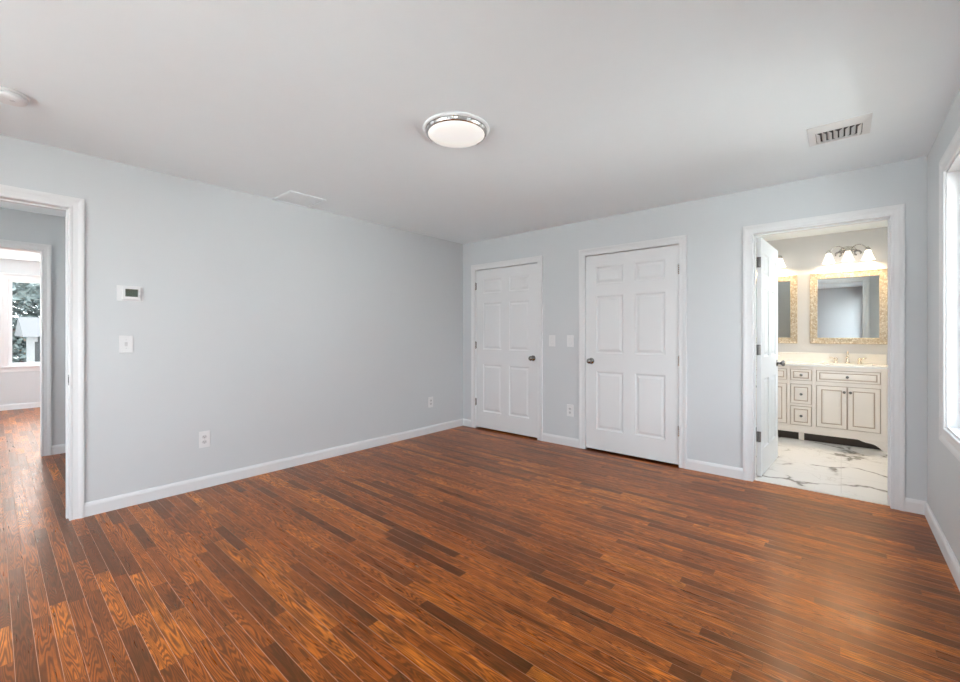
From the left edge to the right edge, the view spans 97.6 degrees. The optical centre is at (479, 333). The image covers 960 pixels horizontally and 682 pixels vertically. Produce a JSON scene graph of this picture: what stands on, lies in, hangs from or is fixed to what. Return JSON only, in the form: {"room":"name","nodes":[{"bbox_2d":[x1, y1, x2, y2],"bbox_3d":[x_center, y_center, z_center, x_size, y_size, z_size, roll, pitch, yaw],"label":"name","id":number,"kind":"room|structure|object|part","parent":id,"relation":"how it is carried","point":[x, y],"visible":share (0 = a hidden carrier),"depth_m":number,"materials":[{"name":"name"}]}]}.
{"room":"empty bedroom","nodes":[
{"label":"empty bedroom","id":0,"kind":"room"},
{"bbox_2d":[0,258,39,404],"bbox_3d":[-7.797,0.010,6.699,0.120,2.440,5.240,0,0,41],"label":"wall","id":1,"kind":"structure","parent":0,"point":[15,387],"depth_m":6.89,"materials":[{"name":"grey paint"}]},
{"bbox_2d":[0,272,39,372],"bbox_3d":[-7.371,-0.182,7.160,0.164,1.605,1.105,0,0,41],"label":"window","id":2,"kind":"structure","parent":1,"relation":"in","point":[6,279],"depth_m":6.80,"materials":[{"name":"white paint"}]},
{"bbox_3d":[-7.326,0.573,7.122,0.045,0.095,1.105,0,0,41],"label":"sill","id":3,"kind":"part","parent":2,"relation":"part of","materials":[{"name":"white paint"}]},
{"bbox_3d":[-7.396,-0.190,7.182,0.030,1.406,0.881,0,0,41],"label":"sash","id":4,"kind":"part","parent":2,"relation":"part of","materials":[{"name":"white plastic"}]},
{"bbox_2d":[0,402,39,410],"bbox_3d":[-7.747,1.184,6.656,0.014,0.092,5.000,0,0,41],"label":"baseboard","id":5,"kind":"structure","parent":1,"relation":"attached to","point":[31,404],"depth_m":6.89,"materials":[{"name":"white paint"}]},
{"bbox_2d":[0,207,65,445],"bbox_3d":[-4.672,0.010,4.014,0.120,2.440,5.240,0,0,41],"label":"wall","id":6,"kind":"structure","parent":0,"point":[15,225],"depth_m":4.30,"materials":[{"name":"grey paint"}]},
{"bbox_2d":[0,239,50,455],"bbox_3d":[-4.760,0.163,3.912,0.158,2.134,1.072,0,0,41],"label":"door frame","id":7,"kind":"structure","parent":6,"relation":"attached to","point":[44,250],"depth_m":4.24,"materials":[{"name":"white paint"}]},
{"bbox_2d":[51,444,65,454],"bbox_3d":[-3.921,1.184,4.787,0.014,0.092,1.349,0,0,41],"label":"baseboard","id":8,"kind":"structure","parent":6,"relation":"attached to","point":[55,449],"depth_m":4.31,"materials":[{"name":"white paint"}]},
{"bbox_2d":[0,134,462,502],"bbox_3d":[-1.251,0.010,4.569,0.120,2.440,8.140,0,0,41],"label":"wall","id":9,"kind":"structure","parent":0,"point":[275,329],"depth_m":3.53,"materials":[{"name":"grey paint"}]},
{"bbox_2d":[0,184,83,520],"bbox_3d":[-3.063,0.163,2.459,0.158,2.134,1.079,0,0,41],"label":"door frame","id":10,"kind":"structure","parent":9,"relation":"attached to","point":[74,207],"depth_m":2.79,"materials":[{"name":"white paint"}]},
{"bbox_2d":[119,336,132,352],"bbox_3d":[-2.516,0.072,2.990,0.019,0.122,0.078,0,0,41],"label":"light switch","id":11,"kind":"object","parent":9,"relation":"attached to","point":[125,342],"visible":1,"depth_m":2.99,"materials":[{"name":"white plastic"}]},
{"bbox_2d":[117,285,142,301],"bbox_3d":[-2.498,-0.289,3.003,0.030,0.110,0.148,0,0,41],"label":"thermostat","id":12,"kind":"object","parent":9,"relation":"attached to","point":[124,293],"visible":1,"depth_m":2.99,"materials":[{"name":"white plastic"}]},
{"bbox_2d":[199,430,209,447],"bbox_3d":[-2.203,0.842,3.361,0.009,0.130,0.080,0,0,41],"label":"wall outlet","id":13,"kind":"object","parent":9,"relation":"attached to","point":[204,436],"visible":1,"depth_m":3.36,"materials":[{"name":"white plastic"}]},
{"bbox_2d":[84,419,462,516],"bbox_3d":[-1.443,1.184,4.242,0.014,0.092,3.738,0,0,41],"label":"baseboard","id":14,"kind":"structure","parent":9,"relation":"attached to","point":[95,507],"depth_m":3.57,"materials":[{"name":"white paint"}]},
{"bbox_2d":[428,397,432,407],"bbox_3d":[-0.611,0.846,5.215,0.009,0.130,0.080,0,0,41],"label":"wall outlet","id":15,"kind":"object","parent":9,"relation":"attached to","point":[430,399],"visible":1,"depth_m":5.21,"materials":[{"name":"white plastic"}]},
{"bbox_2d":[0,407,959,681],"bbox_3d":[-2.372,1.290,4.740,10.904,0.120,9.340,0,0,41],"label":"floor","id":16,"kind":"structure","parent":0,"point":[461,553],"depth_m":2.16,"materials":[{"name":"brown wood"}]},
{"bbox_2d":[756,364,887,451],"bbox_3d":[3.862,0.800,5.032,1.452,0.861,0.529,0,0,41],"label":"bathroom vanity","id":17,"kind":"object","parent":16,"relation":"on","point":[841,406],"visible":0.7,"depth_m":4.67,"materials":[{"name":"white paint"}]},
{"bbox_3d":[3.311,0.815,5.210,0.263,0.469,0.019,0,0,41],"label":"cabinet door","id":18,"kind":"part","parent":17,"relation":"part of","materials":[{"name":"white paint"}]},
{"bbox_3d":[3.412,0.473,5.123,0.529,0.129,0.019,0,0,41],"label":"drawer","id":19,"kind":"part","parent":17,"relation":"part of","materials":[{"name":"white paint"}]},
{"bbox_3d":[3.513,0.815,5.037,0.263,0.469,0.019,0,0,41],"label":"cabinet door","id":20,"kind":"part","parent":17,"relation":"part of","materials":[{"name":"white paint"}]},
{"bbox_3d":[3.714,0.473,4.864,0.197,0.129,0.019,0,0,41],"label":"drawer","id":21,"kind":"part","parent":17,"relation":"part of","materials":[{"name":"white paint"}]},
{"bbox_3d":[3.714,0.694,4.864,0.197,0.227,0.019,0,0,41],"label":"drawer","id":22,"kind":"part","parent":17,"relation":"part of","materials":[{"name":"white paint"}]},
{"bbox_3d":[3.714,0.945,4.864,0.197,0.221,0.019,0,0,41],"label":"drawer","id":23,"kind":"part","parent":17,"relation":"part of","materials":[{"name":"white paint"}]},
{"bbox_2d":[756,351,887,368],"bbox_3d":[3.866,0.300,5.037,1.476,0.138,0.516,0,0,41],"label":"countertop","id":24,"kind":"structure","parent":17,"relation":"on","point":[879,361],"depth_m":4.93,"materials":[{"name":"beige stone"}]},
{"bbox_2d":[829,351,866,363],"bbox_3d":[4.265,0.269,4.877,0.333,0.145,0.145,0,0,41],"label":"faucet","id":25,"kind":"object","parent":24,"relation":"on","point":[847,352],"visible":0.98,"depth_m":4.90,"materials":[{"name":"beige metal"}]},
{"bbox_3d":[4.265,0.269,4.877,0.052,0.145,0.145,0,0,41],"label":"spout","id":26,"kind":"part","parent":25,"relation":"part of","materials":[{"name":"beige metal"}]},
{"bbox_3d":[4.389,0.307,4.832,0.086,0.070,0.050,0,0,41],"label":"handle","id":27,"kind":"part","parent":25,"relation":"part of","materials":[{"name":"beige metal"}]},
{"bbox_2d":[824,363,872,371],"bbox_3d":[4.168,0.423,4.764,0.418,0.154,0.278,0,0,41],"label":"sink","id":28,"kind":"object","parent":24,"relation":"in","point":[824,363],"visible":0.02,"depth_m":4.84,"materials":[{"name":"white ceramic"}]},
{"bbox_3d":[3.707,1.104,4.851,1.452,0.068,0.010,0,0,41],"label":"moulding","id":29,"kind":"part","parent":17,"relation":"part of","materials":[{"name":"white paint"}]},
{"bbox_3d":[3.919,0.815,4.687,0.263,0.469,0.019,0,0,41],"label":"cabinet door","id":30,"kind":"part","parent":17,"relation":"part of","materials":[{"name":"white paint"}]},
{"bbox_3d":[4.020,0.473,4.601,0.529,0.129,0.019,0,0,41],"label":"drawer","id":31,"kind":"part","parent":17,"relation":"part of","materials":[{"name":"white paint"}]},
{"bbox_3d":[4.121,0.815,4.514,0.263,0.469,0.019,0,0,41],"label":"cabinet door","id":32,"kind":"part","parent":17,"relation":"part of","materials":[{"name":"white paint"}]},
{"bbox_2d":[754,477,889,505],"bbox_3d":[2.640,1.276,3.297,0.822,0.108,0.066,0,0,41],"label":"threshold","id":33,"kind":"object","parent":16,"relation":"on","point":[756,479],"visible":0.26,"depth_m":3.26,"materials":[{"name":"beige stone"}]},
{"bbox_2d":[0,0,959,261],"bbox_3d":[-2.372,-1.264,4.740,10.904,0.132,9.340,0,0,41],"label":"ceiling","id":34,"kind":"structure","parent":0,"point":[591,109],"depth_m":2.13,"materials":[{"name":"white paint"}]},
{"bbox_2d":[0,86,28,106],"bbox_3d":[-2.370,-1.188,2.113,0.144,0.043,0.144,0,0,41],"label":"smoke detector","id":35,"kind":"object","parent":34,"relation":"attached to","point":[8,96],"visible":1,"depth_m":2.10,"materials":[{"name":"white plastic"}]},
{"bbox_3d":[-1.619,-1.206,3.771,0.292,0.007,0.282,0,0,41],"label":"panel","id":36,"kind":"part","parent":34,"relation":"part of","materials":[{"name":"white paint"}]},
{"bbox_2d":[423,112,488,147],"bbox_3d":[-0.140,-1.177,2.480,0.390,0.066,0.390,0,0,41],"label":"ceiling light","id":37,"kind":"object","parent":34,"relation":"attached to","point":[446,129],"visible":1,"depth_m":2.39,"materials":[{"name":"white glass"}]},
{"bbox_2d":[807,113,872,146],"bbox_3d":[2.134,-1.200,2.502,0.286,0.018,0.296,0,0,41],"label":"ceiling vent","id":38,"kind":"object","parent":34,"relation":"in","point":[859,125],"visible":1,"depth_m":2.48,"materials":[{"name":"white metal"}]},
{"bbox_2d":[463,156,926,500],"bbox_3d":[1.443,0.010,4.306,4.310,2.440,0.120,0,0,41],"label":"wall","id":39,"kind":"structure","parent":0,"point":[713,226],"depth_m":3.71,"materials":[{"name":"grey paint"}]},
{"bbox_2d":[463,419,470,426],"bbox_3d":[-0.174,1.184,5.607,0.161,0.092,0.014,0,0,41],"label":"baseboard","id":40,"kind":"structure","parent":39,"relation":"attached to","point":[466,422],"depth_m":5.60,"materials":[{"name":"white paint"}]},
{"bbox_2d":[475,263,536,437],"bbox_3d":[0.295,0.193,5.196,0.963,2.035,0.104,0,0,41],"label":"door","id":41,"kind":"structure","parent":39,"relation":"in","point":[506,297],"depth_m":5.18,"materials":[{"name":"white paint"}]},
{"bbox_3d":[0.602,0.285,4.910,0.066,0.066,0.069,0,0,41],"label":"knob","id":42,"kind":"part","parent":41,"relation":"part of","materials":[{"name":"silver metal"}]},
{"bbox_2d":[471,255,542,440],"bbox_3d":[0.348,0.163,5.247,1.099,2.134,0.158,0,0,41],"label":"door frame","id":43,"kind":"structure","parent":39,"relation":"attached to","point":[536,259],"depth_m":4.95,"materials":[{"name":"white paint"}]},
{"bbox_2d":[549,335,554,345],"bbox_3d":[0.814,0.078,4.759,0.080,0.126,0.012,0,0,41],"label":"light switch","id":44,"kind":"object","parent":39,"relation":"attached to","point":[551,337],"visible":1,"depth_m":4.75,"materials":[{"name":"white plastic"}]},
{"bbox_2d":[542,433,578,447],"bbox_3d":[0.895,1.184,4.688,0.460,0.092,0.014,0,0,41],"label":"baseboard","id":45,"kind":"structure","parent":39,"relation":"attached to","point":[551,438],"depth_m":4.68,"materials":[{"name":"white paint"}]},
{"bbox_2d":[567,404,572,416],"bbox_3d":[0.988,0.840,4.612,0.080,0.130,0.009,0,0,41],"label":"wall outlet","id":46,"kind":"object","parent":39,"relation":"attached to","point":[569,407],"visible":1,"depth_m":4.61,"materials":[{"name":"white plastic"}]},
{"bbox_2d":[567,335,573,346],"bbox_3d":[0.989,0.078,4.609,0.080,0.126,0.012,0,0,41],"label":"light switch","id":47,"kind":"object","parent":39,"relation":"attached to","point":[570,338],"visible":1,"depth_m":4.61,"materials":[{"name":"white plastic"}]},
{"bbox_2d":[586,245,678,464],"bbox_3d":[1.480,0.193,4.178,0.943,2.035,0.104,0,0,41],"label":"door","id":48,"kind":"structure","parent":39,"relation":"in","point":[632,297],"depth_m":4.16,"materials":[{"name":"white paint"}]},
{"bbox_3d":[1.159,0.285,4.431,0.066,0.066,0.069,0,0,41],"label":"knob","id":49,"kind":"part","parent":48,"relation":"part of","materials":[{"name":"silver metal"}]},
{"bbox_2d":[579,235,686,468],"bbox_3d":[1.523,0.163,4.237,1.079,2.134,0.158,0,0,41],"label":"door frame","id":50,"kind":"structure","parent":39,"relation":"attached to","point":[681,240],"depth_m":4.05,"materials":[{"name":"white paint"}]},
{"bbox_2d":[687,459,742,479],"bbox_3d":[2.055,1.184,3.692,0.439,0.092,0.014,0,0,41],"label":"baseboard","id":51,"kind":"structure","parent":39,"relation":"attached to","point":[712,468],"depth_m":3.68,"materials":[{"name":"white paint"}]},
{"bbox_2d":[757,238,784,475],"bbox_3d":[2.664,0.197,3.891,0.173,2.043,0.808,0,0,44],"label":"door","id":52,"kind":"structure","parent":39,"relation":"in","point":[767,255],"depth_m":3.79,"materials":[{"name":"white paint"}]},
{"bbox_3d":[2.937,0.285,4.101,0.069,0.066,0.066,0,0,44],"label":"knob","id":53,"kind":"part","parent":52,"relation":"part of","materials":[{"name":"silver metal"}]},
{"bbox_2d":[743,204,904,510],"bbox_3d":[2.631,0.163,3.286,0.964,2.134,0.158,0,0,41],"label":"door frame","id":54,"kind":"structure","parent":39,"relation":"attached to","point":[895,214],"depth_m":3.03,"materials":[{"name":"white paint"}]},
{"bbox_2d":[905,498,925,514],"bbox_3d":[2.993,1.184,2.886,0.108,0.092,0.014,0,0,41],"label":"baseboard","id":55,"kind":"structure","parent":39,"relation":"attached to","point":[911,505],"depth_m":2.88,"materials":[{"name":"white paint"}]},
{"bbox_2d":[756,227,887,364],"bbox_3d":[3.856,0.010,5.468,2.164,2.440,0.120,0,0,41],"label":"wall","id":56,"kind":"structure","parent":0,"point":[803,257],"depth_m":5.14,"materials":[{"name":"paint"}]},
{"bbox_2d":[756,254,785,267],"bbox_3d":[3.675,-0.943,5.439,0.464,0.196,0.158,0,0,41],"label":"wall light","id":57,"kind":"object","parent":56,"relation":"attached to","point":[781,264],"visible":0.25,"depth_m":5.29,"materials":[{"name":"white glass"}]},
{"bbox_3d":[3.793,-0.901,5.313,0.120,0.112,0.120,0,0,41],"label":"lamp shade","id":58,"kind":"part","parent":57,"relation":"part of","materials":[{"name":"white glass"}]},
{"bbox_2d":[756,275,797,342],"bbox_3d":[3.714,-0.310,5.492,0.694,0.856,0.028,0,0,41],"label":"wall mirror","id":59,"kind":"object","parent":56,"relation":"attached to","point":[787,285],"visible":0.37,"depth_m":5.34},
{"bbox_2d":[756,281,789,337],"bbox_3d":[3.719,-0.310,5.498,0.558,0.720,0.005,0,0,41],"label":"mirror glass","id":60,"kind":"object","parent":59,"relation":"attached to","point":[783,286],"depth_m":5.36,"materials":[{"name":"grey mirror"}]},
{"bbox_2d":[822,244,874,263],"bbox_3d":[4.295,-0.943,4.907,0.464,0.196,0.158,0,0,41],"label":"wall light","id":61,"kind":"object","parent":56,"relation":"attached to","point":[847,251],"visible":1,"depth_m":4.89,"materials":[{"name":"white glass"}]},
{"bbox_3d":[4.152,-0.901,5.005,0.120,0.112,0.120,0,0,41],"label":"lamp shade","id":62,"kind":"part","parent":61,"relation":"part of","materials":[{"name":"white glass"}]},
{"bbox_3d":[4.283,-0.907,4.893,0.120,0.112,0.120,0,0,41],"label":"lamp shade","id":63,"kind":"part","parent":61,"relation":"part of","materials":[{"name":"white glass"}]},
{"bbox_3d":[4.339,-0.985,4.959,0.155,0.099,0.022,0,0,41],"label":"plate","id":64,"kind":"part","parent":61,"relation":"part of","materials":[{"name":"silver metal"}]},
{"bbox_3d":[4.413,-0.901,4.780,0.120,0.112,0.120,0,0,41],"label":"lamp shade","id":65,"kind":"part","parent":61,"relation":"part of","materials":[{"name":"white glass"}]},
{"bbox_2d":[810,268,887,343],"bbox_3d":[4.334,-0.310,4.960,0.694,0.856,0.028,0,0,41],"label":"wall mirror","id":66,"kind":"object","parent":56,"relation":"attached to","point":[847,307],"visible":0.94,"depth_m":4.95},
{"bbox_2d":[817,276,878,337],"bbox_3d":[4.339,-0.310,4.965,0.558,0.720,0.005,0,0,41],"label":"mirror glass","id":67,"kind":"object","parent":66,"relation":"attached to","point":[847,306],"depth_m":4.96,"materials":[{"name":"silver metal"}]},
{"bbox_2d":[927,89,959,563],"bbox_3d":[2.109,0.010,1.682,0.120,2.440,8.140,0,0,41],"label":"wall","id":68,"kind":"structure","parent":0,"point":[943,468],"depth_m":2.60,"materials":[{"name":"grey paint"}]},
{"bbox_2d":[925,501,959,590],"bbox_3d":[1.259,1.184,0.795,0.014,0.092,5.446,0,0,41],"label":"baseboard","id":69,"kind":"structure","parent":68,"relation":"attached to","point":[951,560],"depth_m":2.33,"materials":[{"name":"white paint"}]},
{"bbox_2d":[939,126,959,460],"bbox_3d":[2.286,-0.190,1.902,0.138,1.590,1.225,0,0,41],"label":"window","id":70,"kind":"structure","parent":68,"relation":"in","point":[949,180],"depth_m":2.32,"materials":[{"name":"white paint"}]},
{"label":"outside","id":71,"kind":"structure","parent":0,"visible":0},
{"bbox_3d":[-11.377,4.430,9.775,110.000,0.200,100.000,0,0,41],"label":"ground","id":72,"kind":"structure","parent":71,"visible":0},
{"bbox_2d":[12,282,39,362],"bbox_3d":[-23.449,-1.665,22.728,12.911,11.997,10.522,0,0,5],"label":"tree","id":73,"kind":"object","parent":72,"relation":"on","point":[26,296],"visible":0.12,"depth_m":21.64,"materials":[{"name":"green plant"}]},
{"bbox_2d":[15,317,39,361],"bbox_3d":[-12.653,1.880,16.079,8.550,4.900,8.500,0,0,41],"label":"house","id":74,"kind":"structure","parent":72,"relation":"on","point":[28,327],"depth_m":13.46,"materials":[{"name":"white"}]}
]}

